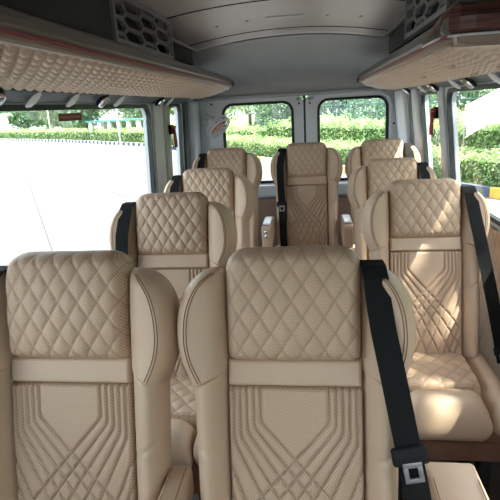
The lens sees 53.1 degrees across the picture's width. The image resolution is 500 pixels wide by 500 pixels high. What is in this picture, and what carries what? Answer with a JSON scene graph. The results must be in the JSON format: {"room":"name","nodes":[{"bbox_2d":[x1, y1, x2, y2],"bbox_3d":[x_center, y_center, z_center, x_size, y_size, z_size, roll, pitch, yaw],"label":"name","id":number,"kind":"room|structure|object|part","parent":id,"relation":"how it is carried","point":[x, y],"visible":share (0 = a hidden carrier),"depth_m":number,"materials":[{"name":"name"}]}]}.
{"room":"vehicle interior","nodes":[
{"label":"vehicle interior","id":0,"kind":"room"},
{"bbox_2d":[2,98,193,192],"bbox_3d":[-0.821,0.238,1.352,0.112,1.810,6.050,-1,16,7],"label":"wall","id":1,"kind":"structure","parent":0,"point":[191,99],"depth_m":3.03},
{"bbox_2d":[0,89,5,105],"bbox_3d":[-0.724,-0.426,1.413,0.062,0.057,0.072,-3,16,1],"label":"air nozzle","id":2,"kind":"object","parent":1,"relation":"attached to","point":[2,93],"visible":1,"depth_m":1.41,"materials":[{"name":"black plastic"}]},
{"bbox_2d":[25,91,41,107],"bbox_3d":[-0.703,-0.490,1.623,0.062,0.054,0.042,-3,16,2],"label":"reading lamp","id":3,"kind":"object","parent":1,"relation":"attached to","point":[33,99],"visible":0.91,"depth_m":1.61,"materials":[{"name":"white plastic"}]},
{"bbox_2d":[66,93,79,106],"bbox_3d":[-0.669,-0.568,1.889,0.062,0.054,0.042,-3,16,2],"label":"reading lamp","id":4,"kind":"object","parent":1,"relation":"attached to","point":[74,98],"visible":0.94,"depth_m":1.88,"materials":[{"name":"white plastic"}]},
{"bbox_2d":[0,104,155,192],"bbox_3d":[-0.714,-0.143,2.092,0.063,0.892,2.026,-1,16,7],"label":"window","id":5,"kind":"structure","parent":1,"relation":"in","point":[3,108],"depth_m":2.35,"materials":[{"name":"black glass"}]},
{"bbox_2d":[58,113,81,121],"bbox_3d":[-0.722,-0.535,2.010,0.002,0.030,0.200,-1,16,7],"label":"window sticker","id":6,"kind":"object","parent":5,"relation":"attached to","point":[62,116],"visible":1,"depth_m":2.00,"materials":[{"name":"red plastic"}]},
{"bbox_2d":[0,86,190,102],"bbox_3d":[-0.784,-0.373,1.090,0.090,0.094,5.300,-1,16,7],"label":"trim","id":7,"kind":"structure","parent":1,"relation":"attached to","point":[12,95],"depth_m":1.84,"materials":[{"name":"grey plastic"}]},
{"bbox_2d":[95,94,109,107],"bbox_3d":[-0.633,-0.641,2.147,0.062,0.057,0.072,-3,16,1],"label":"air nozzle","id":8,"kind":"object","parent":1,"relation":"attached to","point":[102,101],"visible":0.98,"depth_m":2.12,"materials":[{"name":"black plastic"}]},
{"bbox_2d":[0,4,233,98],"bbox_3d":[-0.513,-0.609,1.694,0.306,0.134,4.248,-1,16,7],"label":"luggage rack","id":9,"kind":"object","parent":1,"relation":"attached to","point":[38,53],"visible":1,"depth_m":1.42,"materials":[{"name":"beige leather"}]},
{"bbox_2d":[114,95,124,106],"bbox_3d":[-0.613,-0.702,2.347,0.062,0.054,0.042,-3,16,2],"label":"reading lamp","id":10,"kind":"object","parent":1,"relation":"attached to","point":[119,101],"visible":0.94,"depth_m":2.33,"materials":[{"name":"white plastic"}]},
{"bbox_2d":[151,103,166,192],"bbox_3d":[-0.560,-0.381,3.200,0.063,1.100,0.180,-1,16,7],"label":"trim","id":11,"kind":"structure","parent":1,"relation":"attached to","point":[157,112],"depth_m":3.09,"materials":[{"name":"grey plastic"}]},
{"bbox_2d":[155,97,164,106],"bbox_3d":[-0.532,-0.877,2.957,0.062,0.057,0.072,-3,16,1],"label":"air nozzle","id":12,"kind":"object","parent":1,"relation":"attached to","point":[160,101],"visible":0.98,"depth_m":2.94,"materials":[{"name":"black plastic"}]},
{"bbox_2d":[162,103,172,182],"bbox_3d":[-0.538,-0.431,3.371,0.065,1.100,0.120,-1,16,7],"label":"trim","id":13,"kind":"structure","parent":1,"relation":"attached to","point":[166,112],"depth_m":3.27,"materials":[{"name":"grey plastic"}]},
{"bbox_2d":[168,125,177,148],"bbox_3d":[-0.504,-0.746,3.295,0.045,0.156,0.075,-1,16,7],"label":"hammer","id":14,"kind":"object","parent":1,"relation":"attached to","point":[172,130],"visible":1,"depth_m":3.28,"materials":[{"name":"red plastic"}]},
{"bbox_3d":[-0.494,-0.743,3.298,0.025,0.129,0.025,-1,16,7],"label":"handle","id":15,"kind":"part","parent":14,"relation":"part of","materials":[{"name":"red plastic"}]},
{"bbox_2d":[169,104,183,174],"bbox_3d":[-0.529,-0.630,3.574,0.059,0.796,0.326,-1,16,7],"label":"window","id":16,"kind":"structure","parent":1,"relation":"in","point":[177,106],"depth_m":3.66,"materials":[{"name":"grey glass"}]},
{"bbox_2d":[182,101,189,170],"bbox_3d":[-0.478,-0.528,3.881,0.066,1.200,0.100,-1,16,7],"label":"trim","id":17,"kind":"structure","parent":1,"relation":"attached to","point":[184,105],"depth_m":3.76,"materials":[{"name":"grey plastic"}]},
{"bbox_2d":[187,101,200,168],"bbox_3d":[-0.436,-0.589,4.089,0.096,1.200,0.260,-1,16,7],"label":"trim","id":18,"kind":"structure","parent":1,"relation":"attached to","point":[193,106],"depth_m":3.90,"materials":[{"name":"grey plastic"}]},
{"bbox_2d":[202,110,229,137],"bbox_3d":[-0.259,-0.991,3.923,0.194,0.217,0.309,-6,16,-9],"label":"wall fan","id":19,"kind":"object","parent":1,"relation":"attached to","point":[215,125],"visible":1,"depth_m":3.86,"materials":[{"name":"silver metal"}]},
{"bbox_2d":[123,0,423,52],"bbox_3d":[-0.046,-0.541,0.582,1.780,0.173,5.200,-1,16,7],"label":"ceiling","id":20,"kind":"structure","parent":0,"point":[199,24],"depth_m":2.35,"materials":[{"name":"grey plastic"}]},
{"bbox_2d":[0,0,196,65],"bbox_3d":[-0.596,-0.597,1.139,0.268,0.158,3.158,-1,16,7],"label":"panel","id":21,"kind":"object","parent":20,"relation":"attached to","point":[109,19],"visible":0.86,"depth_m":1.54,"materials":[{"name":"grey plastic"}]},
{"bbox_2d":[109,0,173,59],"bbox_3d":[-0.386,-0.809,1.842,0.024,0.158,0.670,-1,16,7],"label":"grille","id":22,"kind":"object","parent":21,"relation":"attached to","point":[144,12],"depth_m":1.78,"materials":[{"name":"grey plastic"}]},
{"bbox_3d":[-0.320,-0.981,2.392,0.022,0.012,0.490,-1,16,7],"label":"box rail","id":23,"kind":"part","parent":21,"relation":"part of","materials":[{"name":"grey"}]},
{"bbox_2d":[384,0,495,53],"bbox_3d":[0.711,-0.857,1.792,0.268,0.152,1.418,-1,16,7],"label":"air duct","id":24,"kind":"object","parent":20,"relation":"attached to","point":[412,26],"visible":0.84,"depth_m":1.76,"materials":[{"name":"grey plastic"}]},
{"bbox_3d":[0.639,-0.980,2.189,0.022,0.012,0.610,-1,16,7],"label":"box rail","id":25,"kind":"part","parent":24,"relation":"part of","materials":[{"name":"grey"}]},
{"bbox_2d":[404,0,450,39],"bbox_3d":[0.565,-0.794,1.602,0.024,0.152,0.630,-1,16,7],"label":"grille","id":26,"kind":"object","parent":24,"relation":"attached to","point":[415,24],"depth_m":1.68,"materials":[{"name":"grey plastic"}]},
{"bbox_2d":[423,2,438,32],"bbox_3d":[0.719,-0.797,1.582,0.200,0.152,0.630,-1,16,7],"label":"grille","id":27,"kind":"object","parent":24,"relation":"attached to","point":[434,9],"depth_m":1.75,"materials":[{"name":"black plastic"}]},
{"bbox_2d":[199,101,397,152],"bbox_3d":[0.414,-0.627,4.146,1.820,1.810,0.050,-1,16,7],"label":"wall","id":28,"kind":"structure","parent":0,"point":[205,140],"depth_m":4.11,"materials":[{"name":"grey plastic"}]},
{"bbox_2d":[207,96,303,246],"bbox_3d":[0.069,-0.619,4.176,0.777,1.255,0.081,-1,16,7],"label":"door","id":29,"kind":"structure","parent":28,"relation":"in","point":[266,206],"depth_m":4.06,"materials":[{"name":"grey paint"}]},
{"bbox_2d":[222,101,293,182],"bbox_3d":[0.074,-0.873,4.098,0.579,0.651,0.028,-1,16,7],"label":"window","id":30,"kind":"structure","parent":29,"relation":"attached to","point":[268,102],"depth_m":4.01,"materials":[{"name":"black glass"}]},
{"bbox_3d":[0.088,-0.221,4.266,0.737,0.440,0.030,-1,16,7],"label":"panel","id":31,"kind":"part","parent":29,"relation":"part of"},
{"bbox_2d":[192,33,389,100],"bbox_3d":[0.318,-1.281,3.502,1.780,0.369,0.860,-1,16,7],"label":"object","id":32,"kind":"structure","parent":28,"relation":"attached to","point":[307,61],"depth_m":3.65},
{"bbox_2d":[195,87,397,101],"bbox_3d":[0.365,-1.226,3.930,1.620,0.030,0.040,-1,16,7],"label":"trim","id":33,"kind":"structure","parent":28,"relation":"attached to","point":[372,89],"depth_m":3.92,"materials":[{"name":"grey plastic"}]},
{"bbox_2d":[258,182,347,197],"bbox_3d":[0.404,-0.496,4.127,1.520,0.100,0.060,-1,16,7],"label":"trim","id":34,"kind":"structure","parent":28,"relation":"attached to","point":[263,190],"depth_m":4.12,"materials":[{"name":"grey paint"}]},
{"bbox_2d":[303,95,305,142],"bbox_3d":[0.464,-0.634,4.143,0.020,1.250,0.030,-1,16,7],"label":"trim","id":35,"kind":"structure","parent":28,"relation":"attached to","point":[304,97],"depth_m":4.01,"materials":[{"name":"black rubber"}]},
{"bbox_2d":[305,90,396,245],"bbox_3d":[0.825,-0.633,4.078,0.717,1.255,0.081,-1,16,7],"label":"door","id":36,"kind":"structure","parent":28,"relation":"in","point":[312,102],"depth_m":3.96,"materials":[{"name":"grey paint"}]},
{"bbox_3d":[0.845,-0.236,4.168,0.677,0.440,0.030,-1,16,7],"label":"panel","id":37,"kind":"part","parent":36,"relation":"part of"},
{"bbox_2d":[317,95,388,179],"bbox_3d":[0.819,-0.887,4.002,0.550,0.651,0.028,-1,16,7],"label":"window","id":38,"kind":"structure","parent":36,"relation":"attached to","point":[373,96],"depth_m":3.92,"materials":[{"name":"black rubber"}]},
{"bbox_2d":[191,460,499,499],"bbox_3d":[0.096,1.121,1.511,1.980,0.080,6.200,-1,16,7],"label":"floor","id":39,"kind":"structure","parent":0,"point":[494,491],"depth_m":1.96,"materials":[{"name":"plastic"}]},
{"bbox_2d":[0,250,179,499],"bbox_3d":[-0.390,0.622,0.997,0.485,1.147,0.606,-1,16,7],"label":"passenger seat","id":40,"kind":"object","parent":39,"relation":"on","point":[89,348],"visible":1,"depth_m":1.05,"materials":[{"name":"beige leather"}]},
{"bbox_3d":[-0.376,0.501,1.109,0.274,0.430,0.160,-1,16,7],"label":"perforated panel","id":41,"kind":"part","parent":40,"relation":"part of","materials":[{"name":"beige leather"}]},
{"bbox_2d":[109,192,236,499],"bbox_3d":[-0.292,0.405,1.782,0.485,1.147,0.606,-1,16,7],"label":"passenger seat","id":42,"kind":"object","parent":39,"relation":"on","point":[179,236],"visible":0.41,"depth_m":1.81,"materials":[{"name":"beige leather"}]},
{"bbox_3d":[-0.279,0.284,1.894,0.274,0.430,0.160,-1,16,7],"label":"perforated panel","id":43,"kind":"part","parent":42,"relation":"part of","materials":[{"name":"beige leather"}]},
{"bbox_2d":[170,375,196,429],"bbox_3d":[-0.286,0.546,1.800,0.276,0.124,0.300,-1,16,7],"label":"seat cushion","id":44,"kind":"object","parent":42,"relation":"on","point":[183,401],"depth_m":1.70,"materials":[{"name":"beige leather"}]},
{"bbox_2d":[164,167,254,250],"bbox_3d":[-0.219,0.193,2.518,0.485,1.147,0.606,-1,16,7],"label":"passenger seat","id":45,"kind":"object","parent":39,"relation":"on","point":[236,192],"visible":0.21,"depth_m":2.55,"materials":[{"name":"beige leather"}]},
{"bbox_2d":[158,246,488,499],"bbox_3d":[0.132,0.611,0.930,0.642,1.147,0.603,-1,16,7],"label":"passenger seat","id":46,"kind":"object","parent":39,"relation":"on","point":[297,360],"visible":1,"depth_m":0.99,"materials":[{"name":"beige leather"}]},
{"bbox_3d":[-0.168,0.554,0.928,0.050,0.089,0.359,-1,16,7],"label":"armrest","id":47,"kind":"part","parent":46,"relation":"part of","materials":[{"name":"beige leather"}]},
{"bbox_3d":[0.099,0.492,1.047,0.274,0.430,0.160,-1,16,7],"label":"perforated panel","id":48,"kind":"part","parent":46,"relation":"part of","materials":[{"name":"beige leather"}]},
{"bbox_3d":[0.394,0.545,0.866,0.105,0.099,0.419,-1,16,7],"label":"armrest","id":49,"kind":"part","parent":46,"relation":"part of","materials":[{"name":"beige leather"}]},
{"bbox_2d":[347,157,436,259],"bbox_3d":[0.791,0.112,2.663,0.508,1.147,0.610,-1,16,7],"label":"passenger seat","id":50,"kind":"object","parent":39,"relation":"on","point":[378,174],"visible":0.2,"depth_m":2.71,"materials":[{"name":"beige leather"}]},
{"bbox_2d":[362,178,499,499],"bbox_3d":[0.712,0.339,1.879,0.540,1.147,0.610,-1,16,7],"label":"passenger seat","id":51,"kind":"object","parent":39,"relation":"on","point":[432,234],"visible":0.81,"depth_m":1.91,"materials":[{"name":"beige leather"}]},
{"bbox_3d":[0.696,0.219,1.995,0.274,0.430,0.160,-1,16,7],"label":"perforated panel","id":52,"kind":"part","parent":51,"relation":"part of","materials":[{"name":"beige leather"}]},
{"bbox_2d":[406,352,481,398],"bbox_3d":[0.689,0.482,1.902,0.276,0.124,0.300,-1,16,7],"label":"seat cushion","id":53,"kind":"object","parent":51,"relation":"on","point":[427,370],"depth_m":1.82,"materials":[{"name":"beige leather"}]},
{"bbox_3d":[0.373,0.358,3.835,1.500,0.030,1.000,-1,16,7],"label":"trim","id":54,"kind":"structure","parent":39,"relation":"on","visible":0},
{"bbox_2d":[192,147,262,246],"bbox_3d":[-0.160,-0.075,3.314,0.485,1.147,0.606,-1,16,7],"label":"passenger seat","id":55,"kind":"object","parent":54,"relation":"on","point":[241,162],"visible":0.25,"depth_m":3.35,"materials":[{"name":"beige leather"}]},
{"bbox_2d":[261,142,352,247],"bbox_3d":[0.373,-0.098,3.253,0.564,1.147,0.603,-1,16,7],"label":"passenger seat","id":56,"kind":"object","parent":54,"relation":"on","point":[306,177],"visible":0.73,"depth_m":3.31,"materials":[{"name":"beige leather"}]},
{"bbox_3d":[0.122,-0.114,3.278,0.060,0.159,0.320,-1,16,7],"label":"armrest","id":57,"kind":"part","parent":56,"relation":"part of","materials":[{"name":"beige leather"}]},
{"bbox_3d":[0.385,-0.218,3.364,0.274,0.430,0.160,-1,16,7],"label":"perforated panel","id":58,"kind":"part","parent":56,"relation":"part of","materials":[{"name":"beige leather"}]},
{"bbox_3d":[0.622,-0.123,3.213,0.060,0.159,0.320,-1,16,7],"label":"armrest","id":59,"kind":"part","parent":56,"relation":"part of","materials":[{"name":"beige leather"}]},
{"bbox_2d":[345,138,420,252],"bbox_3d":[0.867,-0.107,3.188,0.489,1.147,0.609,-1,16,7],"label":"passenger seat","id":60,"kind":"object","parent":54,"relation":"on","point":[358,156],"visible":0.22,"depth_m":3.23,"materials":[{"name":"beige leather"}]},
{"bbox_2d":[419,81,499,233],"bbox_3d":[0.917,0.205,1.127,0.239,1.810,6.050,-1,16,7],"label":"wall","id":61,"kind":"structure","parent":0,"point":[494,226],"depth_m":2.61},
{"bbox_2d":[394,89,412,144],"bbox_3d":[1.200,-0.598,3.800,0.177,1.200,0.420,-1,16,7],"label":"trim","id":62,"kind":"structure","parent":61,"relation":"attached to","point":[402,104],"depth_m":3.56,"materials":[{"name":"grey paint"}]},
{"bbox_2d":[402,88,410,94],"bbox_3d":[1.048,-1.064,3.336,0.062,0.057,0.072,1,16,14],"label":"air nozzle","id":63,"kind":"object","parent":61,"relation":"attached to","point":[407,91],"visible":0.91,"depth_m":3.31,"materials":[{"name":"silver plastic"}]},
{"bbox_2d":[409,94,414,145],"bbox_3d":[1.182,-0.521,3.531,0.151,1.200,0.060,-1,16,7],"label":"trim","id":64,"kind":"structure","parent":61,"relation":"attached to","point":[409,94],"depth_m":3.42,"materials":[{"name":"grey plastic"}]},
{"bbox_2d":[411,89,423,161],"bbox_3d":[1.158,-0.476,3.379,0.159,1.200,0.140,-1,16,7],"label":"trim","id":65,"kind":"structure","parent":61,"relation":"attached to","point":[415,99],"depth_m":3.24,"materials":[{"name":"grey paint"}]},
{"bbox_2d":[420,90,436,165],"bbox_3d":[1.098,-0.622,2.982,0.096,0.631,0.476,-1,16,7],"label":"window","id":66,"kind":"structure","parent":61,"relation":"in","point":[422,96],"depth_m":3.16,"materials":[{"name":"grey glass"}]},
{"bbox_2d":[357,0,499,89],"bbox_3d":[0.777,-0.904,2.441,0.346,0.197,2.558,-1,16,7],"label":"luggage rack","id":67,"kind":"object","parent":61,"relation":"attached to","point":[464,42],"visible":1,"depth_m":1.43,"materials":[{"name":"beige leather"}]},
{"bbox_2d":[427,84,438,91],"bbox_3d":[0.959,-0.856,2.621,0.062,0.057,0.072,1,16,14],"label":"air nozzle","id":68,"kind":"object","parent":61,"relation":"attached to","point":[432,87],"visible":0.91,"depth_m":2.60,"materials":[{"name":"silver plastic"}]},
{"bbox_2d":[429,107,438,136],"bbox_3d":[0.998,-0.695,2.714,0.045,0.156,0.075,-1,16,7],"label":"hammer","id":69,"kind":"object","parent":61,"relation":"attached to","point":[434,111],"visible":0.95,"depth_m":2.70,"materials":[{"name":"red plastic"}]},
{"bbox_3d":[0.989,-0.692,2.720,0.025,0.129,0.025,-1,16,7],"label":"handle","id":70,"kind":"part","parent":69,"relation":"part of","materials":[{"name":"red plastic"}]},
{"bbox_2d":[437,87,448,177],"bbox_3d":[1.078,-0.337,2.742,0.138,1.090,0.090,-1,16,7],"label":"trim","id":71,"kind":"structure","parent":61,"relation":"attached to","point":[440,93],"depth_m":2.64,"materials":[{"name":"grey plastic"}]},
{"bbox_2d":[401,71,499,90],"bbox_3d":[0.770,-0.407,0.940,0.100,0.094,5.400,-1,16,7],"label":"trim","id":72,"kind":"structure","parent":61,"relation":"attached to","point":[481,78],"depth_m":2.17,"materials":[{"name":"grey plastic"}]},
{"bbox_2d":[448,80,460,88],"bbox_3d":[0.915,-0.747,2.239,0.062,0.054,0.042,-3,16,2],"label":"reading lamp","id":73,"kind":"object","parent":72,"relation":"attached to","point":[454,84],"visible":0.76,"depth_m":2.23,"materials":[{"name":"white plastic"}]},
{"bbox_2d":[488,73,499,83],"bbox_3d":[0.852,-0.600,1.734,0.062,0.054,0.042,-3,16,2],"label":"reading lamp","id":74,"kind":"object","parent":72,"relation":"attached to","point":[495,78],"visible":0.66,"depth_m":1.72,"materials":[{"name":"white plastic"}]},
{"bbox_2d":[461,77,476,88],"bbox_3d":[0.884,-0.680,2.021,0.062,0.057,0.072,1,16,14],"label":"air nozzle","id":75,"kind":"object","parent":61,"relation":"attached to","point":[467,82],"visible":0.93,"depth_m":2.00,"materials":[{"name":"silver plastic"}]},
{"bbox_2d":[446,83,499,226],"bbox_3d":[0.955,-0.344,1.874,0.087,0.547,1.516,-1,16,7],"label":"window","id":76,"kind":"structure","parent":61,"relation":"in","point":[493,218],"depth_m":2.53,"materials":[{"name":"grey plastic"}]},
{"bbox_2d":[479,227,499,378],"bbox_3d":[0.938,0.555,1.221,0.094,0.785,3.040,-1,16,7],"label":"trim","id":77,"kind":"structure","parent":61,"relation":"attached to","point":[486,345],"depth_m":2.25,"materials":[{"name":"beige leather"}]},
{"label":"outside","id":78,"kind":"structure","parent":0,"visible":0},
{"bbox_2d":[0,102,499,265],"bbox_3d":[4.845,-9.042,38.724,260.000,0.104,260.000,-1,16,7],"label":"road","id":79,"kind":"structure","parent":78,"point":[55,196],"depth_m":15.04,"materials":[{"name":"concrete"}]},
{"bbox_2d":[0,113,9,129],"bbox_3d":[-35.796,-16.985,68.721,3.600,3.100,7.600,-16,20,-38],"label":"gate building","id":80,"kind":"structure","parent":79,"relation":"on","point":[4,124],"depth_m":66.60,"materials":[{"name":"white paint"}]},
{"bbox_2d":[0,111,43,129],"bbox_3d":[-39.585,-25.301,89.038,9.658,8.361,8.655,-1,16,7],"label":"tree","id":81,"kind":"object","parent":79,"relation":"on","point":[15,116],"visible":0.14,"depth_m":87.52,"materials":[{"name":"green plant"}]},
{"bbox_2d":[19,111,59,128],"bbox_3d":[-32.436,-23.484,79.286,10.732,9.444,11.422,-1,16,7],"label":"tree","id":82,"kind":"object","parent":79,"relation":"on","point":[34,115],"visible":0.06,"depth_m":77.61,"materials":[{"name":"green plant"}]},
{"bbox_2d":[36,110,84,128],"bbox_3d":[-27.024,-21.036,71.551,9.089,8.395,7.326,-1,16,7],"label":"tree","id":83,"kind":"object","parent":79,"relation":"on","point":[51,114],"visible":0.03,"depth_m":71.41,"materials":[{"name":"green plant"}]},
{"bbox_2d":[0,127,143,142],"bbox_3d":[-28.241,-13.647,59.083,3.143,1.533,68.448,-17,21,-39],"label":"hedge","id":84,"kind":"object","parent":79,"relation":"on","point":[136,135],"visible":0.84,"depth_m":44.02,"materials":[{"name":"green plant"}]},
{"bbox_2d":[54,109,114,128],"bbox_3d":[-21.194,-19.992,65.790,9.176,8.918,10.727,12,22,42],"label":"tree","id":85,"kind":"object","parent":79,"relation":"on","point":[87,115],"visible":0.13,"depth_m":64.72,"materials":[{"name":"green plant"}]},
{"bbox_2d":[85,118,142,137],"bbox_3d":[-10.691,-10.018,41.806,5.400,1.760,2.400,3,17,21],"label":"shelter","id":86,"kind":"object","parent":79,"relation":"on","point":[138,122],"visible":0.37,"depth_m":41.21,"materials":[{"name":"white paint"}]},
{"bbox_2d":[115,109,121,146],"bbox_3d":[-8.169,-10.078,32.391,2.039,6.760,0.250,9,20,36],"label":"lamp post","id":87,"kind":"object","parent":79,"relation":"on","point":[115,109],"visible":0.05,"depth_m":33.50,"materials":[{"name":"white metal"}]},
{"bbox_2d":[101,108,142,120],"bbox_3d":[-14.660,-19.071,61.319,10.924,8.896,11.027,-1,16,7],"label":"tree","id":88,"kind":"object","parent":79,"relation":"on","point":[125,112],"visible":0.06,"depth_m":58.44,"materials":[{"name":"green plant"}]},
{"bbox_2d":[132,107,174,115],"bbox_3d":[-8.789,-17.573,54.812,9.102,8.951,10.207,-16,20,-37],"label":"tree","id":89,"kind":"object","parent":79,"relation":"on","point":[171,108],"visible":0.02,"depth_m":54.88,"materials":[{"name":"green plant"}]},
{"bbox_2d":[103,123,269,137],"bbox_3d":[-6.032,-8.729,37.486,2.541,1.472,25.677,-14,19,-33],"label":"hedge","id":90,"kind":"object","parent":79,"relation":"on","point":[249,130],"visible":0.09,"depth_m":27.91,"materials":[{"name":"green plant"}]},
{"bbox_2d":[171,126,234,145],"bbox_3d":[-3.641,-6.731,29.884,1.838,1.562,9.619,-12,18,-28],"label":"hedge","id":91,"kind":"object","parent":79,"relation":"on","point":[231,128],"visible":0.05,"depth_m":26.46,"materials":[{"name":"green plant"}]},
{"bbox_2d":[225,106,243,122],"bbox_3d":[-2.461,-14.395,44.647,7.440,7.734,8.590,-1,16,7],"label":"tree","id":92,"kind":"object","parent":79,"relation":"on","point":[230,109],"visible":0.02,"depth_m":45.32,"materials":[{"name":"green plant"}]},
{"bbox_2d":[0,138,499,198],"bbox_3d":[-14.016,-7.206,35.443,9.828,0.220,123.446,-13,19,-31],"label":"kerb","id":93,"kind":"object","parent":79,"relation":"on","point":[486,191],"visible":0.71,"depth_m":28.95,"materials":[{"name":"yellow paint"}]},
{"bbox_2d":[234,105,271,125],"bbox_3d":[0.101,-11.729,36.326,6.772,6.894,6.980,4,18,25],"label":"tree","id":94,"kind":"object","parent":79,"relation":"on","point":[244,106],"visible":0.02,"depth_m":34.97,"materials":[{"name":"green plant"}]},
{"bbox_3d":[0.060,-12.450,36.120,6.772,5.391,6.979,4,18,25],"label":"crown","id":95,"kind":"part","parent":94,"relation":"part of","materials":[{"name":"green plant"}]},
{"bbox_2d":[254,105,280,129],"bbox_3d":[1.369,-10.848,38.627,2.300,3.800,2.400,-1,16,7],"label":"gatehouse","id":96,"kind":"object","parent":79,"relation":"on","point":[256,114],"visible":0.02,"depth_m":37.84,"materials":[{"name":"white paint"}]},
{"bbox_2d":[72,108,463,128],"bbox_3d":[16.180,-14.166,54.282,142.545,0.150,147.103,-1,16,7],"label":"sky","id":97,"kind":"structure","parent":79,"relation":"on","point":[242,120],"depth_m":75.65,"materials":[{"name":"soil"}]},
{"bbox_2d":[320,93,478,122],"bbox_3d":[11.157,-2.904,11.578,0.854,2.100,37.087,-10,17,-22],"label":"iron fence","id":98,"kind":"object","parent":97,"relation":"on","point":[466,98],"visible":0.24,"depth_m":23.52,"materials":[{"name":"teal paint"}]},
{"bbox_3d":[11.032,-3.002,11.857,0.849,1.702,36.419,-10,17,-22],"label":"rail","id":99,"kind":"part","parent":98,"relation":"part of","materials":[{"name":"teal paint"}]},
{"bbox_2d":[246,95,334,129],"bbox_3d":[2.185,-8.288,30.017,4.710,4.618,6.424,-12,18,-29],"label":"tree","id":100,"kind":"object","parent":79,"relation":"on","point":[279,106],"visible":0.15,"depth_m":30.00,"materials":[{"name":"green plant"}]},
{"bbox_2d":[307,96,381,118],"bbox_3d":[6.296,-10.441,30.723,7.807,6.823,7.194,-1,16,7],"label":"tree","id":101,"kind":"object","parent":79,"relation":"on","point":[337,102],"visible":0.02,"depth_m":30.41,"materials":[{"name":"green plant"}]},
{"bbox_2d":[226,132,499,186],"bbox_3d":[2.538,-3.649,18.541,1.862,1.207,17.346,-11,18,-25],"label":"hedge","id":102,"kind":"object","parent":79,"relation":"on","point":[475,168],"visible":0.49,"depth_m":12.87,"materials":[{"name":"green plant"}]},
{"bbox_2d":[264,114,499,154],"bbox_3d":[5.621,-4.500,19.759,2.468,1.779,17.569,-11,18,-25],"label":"hedge","id":103,"kind":"object","parent":79,"relation":"on","point":[488,136],"visible":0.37,"depth_m":19.86,"materials":[{"name":"green plant"}]},
{"bbox_2d":[328,94,458,123],"bbox_3d":[6.567,-6.547,24.744,6.591,3.908,6.212,-15,20,-35],"label":"tree","id":104,"kind":"object","parent":79,"relation":"on","point":[362,114],"visible":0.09,"depth_m":24.63,"materials":[{"name":"green plant"}]},
{"bbox_2d":[429,89,495,112],"bbox_3d":[10.322,-9.268,26.465,6.194,6.470,7.092,-1,16,7],"label":"tree","id":105,"kind":"object","parent":79,"relation":"on","point":[483,91],"visible":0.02,"depth_m":26.01,"materials":[{"name":"green plant"}]},
{"bbox_2d":[457,88,496,102],"bbox_3d":[13.281,-9.016,23.470,6.984,7.307,8.246,8,20,35],"label":"tree","id":106,"kind":"object","parent":79,"relation":"on","point":[472,91],"visible":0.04,"depth_m":23.21,"materials":[{"name":"green plant"}]},
{"bbox_2d":[462,88,499,154],"bbox_3d":[6.378,-2.929,12.453,1.960,2.382,0.326,1,16,15],"label":"tarpaulin","id":107,"kind":"object","parent":79,"relation":"on","point":[485,110],"visible":1,"depth_m":12.45,"materials":[{"name":"white fabric"}]},
{"bbox_2d":[481,88,498,123],"bbox_3d":[11.242,-5.230,18.128,5.912,5.082,7.182,-5,16,-5],"label":"tree","id":108,"kind":"object","parent":79,"relation":"on","point":[486,90],"visible":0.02,"depth_m":17.98,"materials":[{"name":"green plant"}]}
]}

